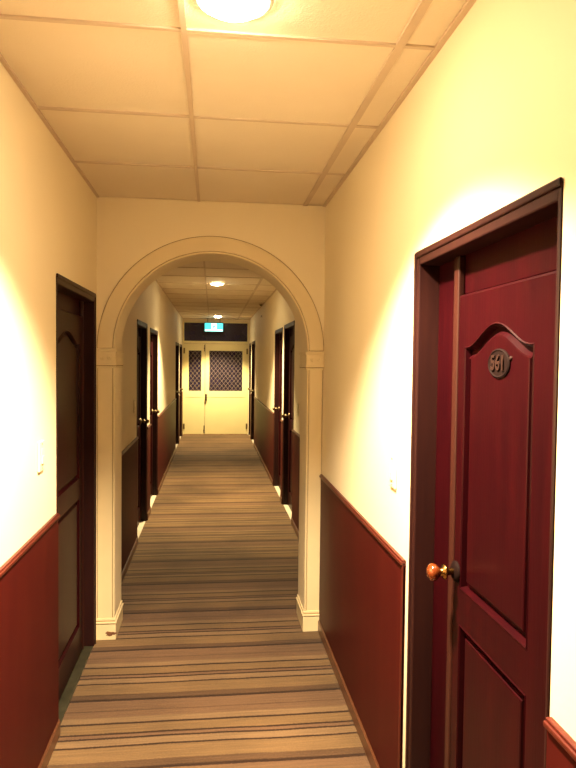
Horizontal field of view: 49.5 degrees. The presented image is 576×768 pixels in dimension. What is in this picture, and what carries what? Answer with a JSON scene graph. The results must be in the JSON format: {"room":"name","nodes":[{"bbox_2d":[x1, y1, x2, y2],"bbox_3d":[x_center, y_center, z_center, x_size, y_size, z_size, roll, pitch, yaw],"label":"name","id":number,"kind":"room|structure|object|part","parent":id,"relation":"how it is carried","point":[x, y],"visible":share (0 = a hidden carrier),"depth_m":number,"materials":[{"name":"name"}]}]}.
{"room":"hotel corridor","nodes":[
{"label":"hotel corridor","id":0,"kind":"room"},
{"bbox_2d":[0,62,182,617],"bbox_3d":[-1.379,0.143,5.181,0.200,2.500,16.600,0,2,-7],"label":"wall","id":1,"kind":"structure","parent":0,"point":[48,211],"depth_m":2.32,"materials":[{"name":"beige paint"}]},
{"bbox_2d":[0,513,59,767],"bbox_3d":[-0.629,1.117,-0.190,0.022,0.949,5.692,0,2,-7],"label":"wainscot","id":2,"kind":"structure","parent":1,"relation":"attached to","point":[29,635],"depth_m":2.23,"materials":[{"name":"red laminate"}]},
{"bbox_3d":[-0.624,0.652,-0.206,0.022,0.018,5.692,0,2,-7],"label":"cap rail","id":3,"kind":"part","parent":2,"relation":"part of","materials":[{"name":"red wood"}]},
{"bbox_3d":[-0.630,1.556,-0.174,0.009,0.070,5.692,0,2,-7],"label":"skirting","id":4,"kind":"part","parent":2,"relation":"part of","materials":[{"name":"brown wood"}]},
{"bbox_2d":[37,440,44,472],"bbox_3d":[-0.932,0.273,2.367,0.015,0.116,0.072,0,2,-7],"label":"light switch","id":5,"kind":"object","parent":1,"relation":"attached to","point":[40,445],"visible":1,"depth_m":2.34,"materials":[{"name":"white plastic"}]},
{"bbox_2d":[56,273,95,724],"bbox_3d":[-1.079,0.521,3.043,0.129,2.003,0.859,0,2,-7],"label":"door","id":6,"kind":"structure","parent":1,"relation":"in","point":[75,304],"depth_m":3.19,"materials":[{"name":"red wood"}]},
{"bbox_3d":[-1.071,0.126,3.011,0.020,0.771,0.531,0,2,-7],"label":"panel","id":7,"kind":"part","parent":6,"relation":"part of","materials":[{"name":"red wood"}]},
{"bbox_3d":[-1.080,0.957,3.040,0.020,0.692,0.531,0,2,-7],"label":"panel","id":8,"kind":"part","parent":6,"relation":"part of","materials":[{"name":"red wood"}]},
{"bbox_2d":[121,437,138,584],"bbox_3d":[-1.207,0.949,4.605,0.022,0.934,1.602,0,2,-7],"label":"wainscot","id":9,"kind":"structure","parent":1,"relation":"attached to","point":[129,538],"depth_m":4.86,"materials":[{"name":"red laminate"}]},
{"bbox_3d":[-1.207,1.381,4.621,0.009,0.070,1.602,0,2,-7],"label":"skirting","id":10,"kind":"part","parent":9,"relation":"part of","materials":[{"name":"brown wood"}]},
{"bbox_3d":[-1.202,0.491,4.589,0.022,0.018,1.602,0,2,-7],"label":"cap rail","id":11,"kind":"part","parent":9,"relation":"part of","materials":[{"name":"brown wood"}]},
{"bbox_2d":[133,399,135,412],"bbox_3d":[-1.273,0.184,5.195,0.015,0.116,0.072,0,2,-7],"label":"light switch","id":12,"kind":"object","parent":1,"relation":"attached to","point":[134,403],"visible":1,"depth_m":5.16,"materials":[{"name":"white plastic"}]},
{"bbox_2d":[137,319,148,538],"bbox_3d":[-1.393,0.423,5.781,0.160,1.998,0.794,0,2,-7],"label":"door","id":13,"kind":"structure","parent":1,"relation":"in","point":[142,328],"depth_m":6.12,"materials":[{"name":"red wood"}]},
{"bbox_3d":[-1.400,0.028,5.747,0.020,0.766,0.466,0,2,-7],"label":"panel","id":14,"kind":"part","parent":13,"relation":"part of","materials":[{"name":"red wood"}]},
{"bbox_3d":[-1.410,0.857,5.776,0.020,0.692,0.466,0,2,-7],"label":"panel","id":15,"kind":"part","parent":13,"relation":"part of","materials":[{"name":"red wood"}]},
{"bbox_2d":[147,424,150,519],"bbox_3d":[-1.417,0.885,6.357,0.022,0.934,0.310,0,2,-7],"label":"wainscot","id":16,"kind":"structure","parent":1,"relation":"attached to","point":[149,425],"depth_m":6.32,"materials":[{"name":"red laminate"}]},
{"bbox_3d":[-1.418,1.317,6.373,0.009,0.070,0.310,0,2,-7],"label":"skirting","id":17,"kind":"part","parent":16,"relation":"part of","materials":[{"name":"brown wood"}]},
{"bbox_2d":[150,328,159,507],"bbox_3d":[-1.531,0.388,6.927,0.160,1.985,0.864,0,2,-7],"label":"door","id":18,"kind":"structure","parent":1,"relation":"in","point":[154,410],"depth_m":7.30,"materials":[{"name":"red wood"}]},
{"bbox_3d":[-1.538,-0.007,6.893,0.020,0.753,0.536,0,2,-7],"label":"panel","id":19,"kind":"part","parent":18,"relation":"part of","materials":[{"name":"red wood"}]},
{"bbox_3d":[-1.548,0.815,6.922,0.020,0.692,0.536,0,2,-7],"label":"panel","id":20,"kind":"part","parent":18,"relation":"part of","materials":[{"name":"red wood"}]},
{"bbox_2d":[157,398,175,494],"bbox_3d":[-1.757,0.782,9.175,0.022,0.934,3.610,0,2,-7],"label":"wainscot","id":21,"kind":"structure","parent":1,"relation":"attached to","point":[166,418],"depth_m":8.72,"materials":[{"name":"red laminate"}]},
{"bbox_3d":[-1.757,1.214,9.191,0.009,0.070,3.610,0,2,-7],"label":"skirting","id":22,"kind":"part","parent":21,"relation":"part of","materials":[{"name":"brown wood"}]},
{"bbox_3d":[-1.752,0.325,9.159,0.022,0.018,3.610,0,2,-7],"label":"cap rail","id":23,"kind":"part","parent":21,"relation":"part of","materials":[{"name":"brown wood"}]},
{"bbox_2d":[175,342,179,447],"bbox_3d":[-2.075,0.228,11.442,0.160,1.975,0.984,0,2,-7],"label":"door","id":24,"kind":"structure","parent":1,"relation":"in","point":[177,391],"depth_m":11.89,"materials":[{"name":"red wood"}]},
{"bbox_2d":[179,394,179,442],"bbox_3d":[-2.110,0.675,12.107,0.022,0.934,0.300,0,2,-7],"label":"wainscot","id":25,"kind":"structure","parent":1,"relation":"attached to","point":[179,394],"depth_m":12.19,"materials":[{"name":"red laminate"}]},
{"bbox_2d":[179,344,182,437],"bbox_3d":[-2.224,0.183,12.682,0.160,1.975,0.884,0,2,-7],"label":"door","id":26,"kind":"structure","parent":1,"relation":"in","point":[180,349],"depth_m":13.08,"materials":[{"name":"red wood"}]},
{"bbox_2d":[47,434,370,767],"bbox_3d":[-0.580,1.428,5.324,1.438,0.060,16.600,0,2,-7],"label":"floor","id":27,"kind":"structure","parent":0,"point":[210,662],"depth_m":3.40,"materials":[{"name":"carpet"}]},
{"bbox_2d":[96,197,325,639],"bbox_3d":[-0.374,0.206,3.725,1.448,2.500,0.286,0,2,-7],"label":"wall","id":28,"kind":"structure","parent":0,"point":[140,240],"depth_m":3.58,"materials":[{"name":"beige paint"}]},
{"bbox_3d":[-0.426,-0.518,3.565,1.284,0.642,0.016,0,2,-7],"label":"arch moulding","id":29,"kind":"part","parent":28,"relation":"part of","materials":[{"name":"paint"}]},
{"bbox_2d":[182,318,249,433],"bbox_3d":[-1.566,-0.155,13.589,1.838,2.500,0.150,0,2,-7],"label":"wall","id":30,"kind":"structure","parent":0,"point":[191,320],"depth_m":13.51,"materials":[{"name":"beige paint"}]},
{"bbox_2d":[183,321,247,434],"bbox_3d":[-1.570,-0.096,13.531,1.394,2.486,0.167,0,2,-7],"label":"door","id":31,"kind":"structure","parent":30,"relation":"in","point":[215,370],"depth_m":13.53,"materials":[{"name":"beige paint"}]},
{"bbox_3d":[-1.557,-1.121,13.519,1.356,0.391,0.020,0,2,-7],"label":"transom pane","id":32,"kind":"part","parent":31,"relation":"part of","materials":[{"name":"black glass"}]},
{"bbox_3d":[-1.582,1.115,13.593,1.360,0.062,0.110,0,2,-7],"label":"sill","id":33,"kind":"part","parent":31,"relation":"part of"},
{"bbox_2d":[0,0,476,319],"bbox_3d":[-0.552,-1.147,5.233,1.838,0.106,16.900,0,2,-7],"label":"ceiling","id":34,"kind":"structure","parent":0,"point":[149,99],"depth_m":2.10,"materials":[{"name":"tile"}]},
{"bbox_2d":[204,318,222,331],"bbox_3d":[-1.578,-1.253,13.307,0.400,0.285,0.050,0,2,-7],"label":"exit sign","id":35,"kind":"object","parent":34,"relation":"hanging from","point":[208,326],"visible":1,"depth_m":13.29,"materials":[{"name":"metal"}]},
{"bbox_3d":[-1.576,-1.206,13.286,0.370,0.163,0.002,0,2,-7],"label":"lit panel","id":36,"kind":"part","parent":35,"relation":"part of","materials":[{"name":"teal plastic"}]},
{"bbox_2d":[210,282,224,285],"bbox_3d":[-0.823,-1.160,7.266,0.184,0.030,0.184,0,2,-7],"label":"recessed light","id":37,"kind":"object","parent":34,"relation":"in","point":[212,283],"visible":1,"depth_m":7.22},
{"bbox_2d":[193,0,273,21],"bbox_3d":[-0.137,-0.947,1.562,0.204,0.038,0.204,0,2,-7],"label":"recessed light","id":38,"kind":"object","parent":34,"relation":"in","point":[226,10],"visible":1,"depth_m":1.56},
{"bbox_2d":[250,290,300,433],"bbox_3d":[-0.163,0.030,8.785,0.200,2.500,9.730,0,2,-7],"label":"wall","id":39,"kind":"structure","parent":0,"point":[276,313],"depth_m":8.62,"materials":[{"name":"beige paint"}]},
{"bbox_2d":[248,343,250,435],"bbox_3d":[-0.767,0.151,13.280,0.160,2.029,0.564,0,2,-7],"label":"door","id":40,"kind":"structure","parent":39,"relation":"in","point":[249,388],"depth_m":13.51,"materials":[{"name":"red wood"}]},
{"bbox_2d":[250,393,250,439],"bbox_3d":[-0.769,0.663,12.873,0.022,0.934,0.260,0,2,-7],"label":"wainscot","id":41,"kind":"structure","parent":39,"relation":"attached to","point":[250,393],"depth_m":12.89,"materials":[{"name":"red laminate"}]},
{"bbox_2d":[250,341,254,442],"bbox_3d":[-0.643,0.183,12.253,0.160,2.039,0.954,0,2,-7],"label":"door","id":42,"kind":"structure","parent":39,"relation":"in","point":[252,390],"depth_m":12.69,"materials":[{"name":"red wood"}]},
{"bbox_2d":[253,397,273,485],"bbox_3d":[-0.411,0.772,9.897,0.022,0.934,3.802,0,2,-7],"label":"wainscot","id":43,"kind":"structure","parent":39,"relation":"attached to","point":[263,444],"depth_m":9.38,"materials":[{"name":"red laminate"}]},
{"bbox_3d":[-0.420,1.203,9.912,0.009,0.070,3.802,0,2,-7],"label":"skirting","id":44,"kind":"part","parent":43,"relation":"part of","materials":[{"name":"brown wood"}]},
{"bbox_3d":[-0.406,0.314,9.880,0.022,0.018,3.800,0,2,-7],"label":"cap rail","id":45,"kind":"part","parent":43,"relation":"part of","materials":[{"name":"brown wood"}]},
{"bbox_2d":[272,327,282,496],"bbox_3d":[-0.080,0.354,7.574,0.160,2.039,0.844,0,2,-7],"label":"door","id":46,"kind":"structure","parent":39,"relation":"in","point":[277,408],"depth_m":7.93,"materials":[{"name":"red wood"}]},
{"bbox_3d":[-0.069,0.808,7.573,0.020,0.692,0.516,0,2,-7],"label":"panel","id":47,"kind":"part","parent":46,"relation":"part of","materials":[{"name":"red wood"}]},
{"bbox_3d":[-0.059,-0.041,7.543,0.020,0.808,0.516,0,2,-7],"label":"panel","id":48,"kind":"part","parent":46,"relation":"part of","materials":[{"name":"red wood"}]},
{"bbox_2d":[280,419,282,503],"bbox_3d":[-0.071,0.875,7.069,0.022,0.934,0.180,0,2,-7],"label":"wainscot","id":49,"kind":"structure","parent":39,"relation":"attached to","point":[281,420],"depth_m":7.06,"materials":[{"name":"red laminate"}]},
{"bbox_2d":[281,321,294,519],"bbox_3d":[0.044,0.387,6.543,0.160,2.049,0.844,0,2,-7],"label":"door","id":50,"kind":"structure","parent":39,"relation":"in","point":[289,329],"depth_m":6.89,"materials":[{"name":"red wood"}]},
{"bbox_3d":[0.055,0.846,6.541,0.020,0.692,0.516,0,2,-7],"label":"panel","id":51,"kind":"part","parent":50,"relation":"part of","materials":[{"name":"red wood"}]},
{"bbox_3d":[0.065,-0.008,6.511,0.020,0.818,0.516,0,2,-7],"label":"panel","id":52,"kind":"part","parent":50,"relation":"part of","materials":[{"name":"red wood"}]},
{"bbox_2d":[291,429,299,539],"bbox_3d":[0.172,0.949,5.053,0.022,0.934,2.162,0,2,-7],"label":"wainscot","id":53,"kind":"structure","parent":39,"relation":"attached to","point":[296,437],"depth_m":5.86,"materials":[{"name":"red laminate"}]},
{"bbox_3d":[0.162,1.380,5.068,0.009,0.070,2.162,0,2,-7],"label":"skirting","id":54,"kind":"part","parent":53,"relation":"part of","materials":[{"name":"brown wood"}]},
{"bbox_2d":[322,0,575,767],"bbox_3d":[0.699,0.335,0.406,0.200,2.500,6.615,0,2,-7],"label":"wall","id":55,"kind":"structure","parent":0,"point":[490,122],"depth_m":1.82,"materials":[{"name":"beige paint"}]},
{"bbox_2d":[318,474,405,767],"bbox_3d":[0.285,1.026,2.898,0.022,0.934,1.614,0,2,-7],"label":"wainscot","id":56,"kind":"structure","parent":55,"relation":"attached to","point":[362,577],"depth_m":2.58,"materials":[{"name":"red laminate"}]},
{"bbox_3d":[0.276,1.458,2.914,0.009,0.070,1.611,0,2,-7],"label":"skirting","id":57,"kind":"part","parent":56,"relation":"part of","materials":[{"name":"brown wood"}]},
{"bbox_2d":[389,454,396,488],"bbox_3d":[0.371,0.312,2.228,0.015,0.116,0.072,0,2,-7],"label":"light switch","id":58,"kind":"object","parent":55,"relation":"attached to","point":[392,459],"visible":1,"depth_m":2.21,"materials":[{"name":"white plastic"}]},
{"bbox_2d":[405,177,563,767],"bbox_3d":[0.491,0.593,1.619,0.160,1.994,0.845,0,2,-7],"label":"door","id":59,"kind":"structure","parent":55,"relation":"in","point":[487,299],"depth_m":1.60,"materials":[{"name":"red wood"}]},
{"bbox_3d":[0.412,0.532,1.766,0.038,0.049,0.049,0,2,-7],"label":"knob","id":60,"kind":"part","parent":59,"relation":"part of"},
{"bbox_3d":[0.507,1.026,1.579,0.020,0.692,0.378,0,2,-7],"label":"panel","id":61,"kind":"part","parent":59,"relation":"part of","materials":[{"name":"red wood"}]},
{"bbox_3d":[0.516,0.214,1.550,0.020,0.733,0.378,0,2,-7],"label":"panel","id":62,"kind":"part","parent":59,"relation":"part of","materials":[{"name":"red wood"}]},
{"bbox_3d":[0.515,-0.050,1.528,0.006,0.073,0.116,0,2,-7],"label":"number plate","id":63,"kind":"part","parent":59,"relation":"part of","materials":[{"name":"brown metal"}]},
{"bbox_2d":[543,717,575,767],"bbox_3d":[0.734,1.167,-0.829,0.022,0.924,4.096,0,2,-7],"label":"wainscot","id":64,"kind":"structure","parent":55,"relation":"attached to","point":[561,747],"depth_m":1.14,"materials":[{"name":"red laminate"}]},
{"bbox_3d":[0.736,1.176,-0.828,0.010,0.906,4.096,0,2,-7],"label":"wainscot panel","id":65,"kind":"part","parent":64,"relation":"part of","materials":[{"name":"red laminate"}]}
]}

